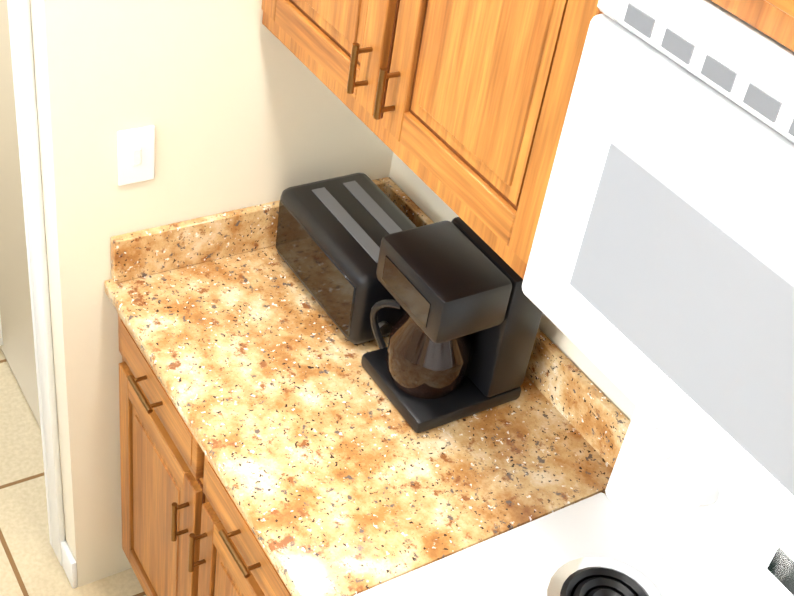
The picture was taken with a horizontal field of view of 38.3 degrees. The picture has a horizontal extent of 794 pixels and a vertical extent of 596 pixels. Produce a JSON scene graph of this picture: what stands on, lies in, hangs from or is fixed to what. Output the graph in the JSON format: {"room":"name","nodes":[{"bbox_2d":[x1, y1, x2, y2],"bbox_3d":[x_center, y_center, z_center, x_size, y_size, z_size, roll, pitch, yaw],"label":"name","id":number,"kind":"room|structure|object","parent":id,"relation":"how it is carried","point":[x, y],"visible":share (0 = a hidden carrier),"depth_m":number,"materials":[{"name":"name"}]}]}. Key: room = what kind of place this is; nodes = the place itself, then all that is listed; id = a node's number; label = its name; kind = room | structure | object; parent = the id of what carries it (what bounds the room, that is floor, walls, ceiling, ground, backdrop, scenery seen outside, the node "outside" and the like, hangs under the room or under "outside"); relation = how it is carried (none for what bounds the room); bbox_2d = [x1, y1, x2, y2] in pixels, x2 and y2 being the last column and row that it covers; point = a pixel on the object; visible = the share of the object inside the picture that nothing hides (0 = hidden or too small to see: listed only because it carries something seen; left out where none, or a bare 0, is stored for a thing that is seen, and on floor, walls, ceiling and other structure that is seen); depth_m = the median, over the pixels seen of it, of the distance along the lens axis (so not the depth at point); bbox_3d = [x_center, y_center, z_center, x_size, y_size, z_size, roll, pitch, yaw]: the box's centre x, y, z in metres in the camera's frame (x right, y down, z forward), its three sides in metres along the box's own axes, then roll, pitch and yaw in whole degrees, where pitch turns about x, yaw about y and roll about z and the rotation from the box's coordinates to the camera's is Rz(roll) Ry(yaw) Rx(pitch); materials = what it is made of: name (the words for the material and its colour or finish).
{"room":"kitchen","nodes":[
{"label":"kitchen","id":0,"kind":"room"},
{"bbox_2d":[0,0,40,428],"bbox_3d":[-0.317,-1.548,5.643,4.435,0.008,5.545,-16,45,-29],"label":"wall","id":1,"kind":"structure","parent":0,"point":[17,348],"depth_m":3.67,"materials":[{"name":"beige paint"}]},
{"bbox_2d":[30,0,111,586],"bbox_3d":[-2.014,-2.009,3.699,0.085,2.660,5.665,-16,45,-29],"label":"wall","id":2,"kind":"structure","parent":0,"point":[65,44],"depth_m":2.16,"materials":[{"name":"beige paint"}]},
{"bbox_2d":[0,0,65,565],"bbox_3d":[-0.862,-0.425,2.448,0.111,2.059,0.907,-16,45,-29],"label":"door frame","id":3,"kind":"structure","parent":2,"relation":"attached to","point":[20,28],"depth_m":2.21,"materials":[{"name":"white wood"}]},
{"bbox_2d":[61,541,77,588],"bbox_3d":[-2.230,-1.003,4.467,0.013,0.095,5.665,-16,45,-29],"label":"baseboard","id":4,"kind":"structure","parent":2,"relation":"attached to","point":[69,564],"depth_m":2.71,"materials":[{"name":"white wood"}]},
{"bbox_2d":[0,348,145,595],"bbox_3d":[-1.651,0.126,3.333,10.300,0.100,9.000,-16,45,-29],"label":"floor","id":5,"kind":"structure","parent":0,"point":[30,565],"depth_m":2.87,"materials":[{"name":"tile"}]},
{"bbox_2d":[104,177,630,595],"bbox_3d":[-0.142,0.456,2.346,0.654,1.014,0.847,-16,45,-29],"label":"base cabinet","id":6,"kind":"object","parent":5,"relation":"on","point":[273,442],"visible":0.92,"depth_m":2.03,"materials":[{"name":"stone"}]},
{"bbox_2d":[276,173,415,344],"bbox_3d":[-0.071,-0.075,2.227,0.202,0.174,0.352,-16,45,-29],"label":"toaster","id":7,"kind":"object","parent":6,"relation":"on","point":[332,233],"visible":0.71,"depth_m":2.17,"materials":[{"name":"black plastic"}]},
{"bbox_2d":[361,217,542,432],"bbox_3d":[0.097,0.039,2.018,0.232,0.300,0.202,-16,45,-29],"label":"coffee maker","id":8,"kind":"object","parent":6,"relation":"on","point":[463,332],"visible":0.94,"depth_m":1.96,"materials":[{"name":"black plastic"}]},
{"bbox_2d":[354,406,793,595],"bbox_3d":[0.269,0.870,1.765,0.709,1.200,0.780,-16,45,-29],"label":"range","id":9,"kind":"object","parent":5,"relation":"on","point":[665,515],"visible":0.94,"depth_m":1.79,"materials":[{"name":"white enameled metal"},{"name":"black metal"},{"name":"glass"}]},
{"bbox_2d":[96,0,392,574],"bbox_3d":[-0.273,-0.469,2.146,0.635,2.660,0.120,-16,45,-29],"label":"wall","id":10,"kind":"structure","parent":0,"point":[237,104],"depth_m":2.14,"materials":[{"name":"beige paint"}]},
{"bbox_2d":[117,125,154,185],"bbox_3d":[-0.472,-0.257,2.075,0.070,0.115,0.008,-16,45,-29],"label":"light switch","id":11,"kind":"object","parent":10,"relation":"attached to","point":[136,153],"visible":1,"depth_m":2.07,"materials":[{"name":"white plastic"}]},
{"bbox_2d":[389,152,635,420],"bbox_3d":[0.567,0.031,1.702,0.120,2.660,2.130,-16,45,-29],"label":"wall","id":12,"kind":"structure","parent":0,"point":[421,195],"depth_m":2.10,"materials":[{"name":"beige paint"}]},
{"bbox_2d":[262,0,603,278],"bbox_3d":[0.173,-0.637,1.576,0.349,0.924,0.851,-16,45,-29],"label":"upper cabinet","id":13,"kind":"object","parent":12,"relation":"attached to","point":[459,108],"depth_m":1.56,"materials":[{"name":"brown wood"}]},
{"bbox_2d":[711,0,793,50],"bbox_3d":[0.628,-0.344,0.921,0.349,0.447,0.780,-16,45,-29],"label":"upper cabinet","id":14,"kind":"object","parent":12,"relation":"attached to","point":[774,18],"depth_m":1.11,"materials":[{"name":"brown wood"}]},
{"bbox_2d":[522,0,793,561],"bbox_3d":[0.534,0.011,1.175,0.426,0.435,0.766,-16,45,-29],"label":"over-the-range microwave","id":15,"kind":"object","parent":14,"relation":"attached to","point":[658,286],"visible":1,"depth_m":1.17,"materials":[{"name":"white plastic"},{"name":"glass"}]}
]}

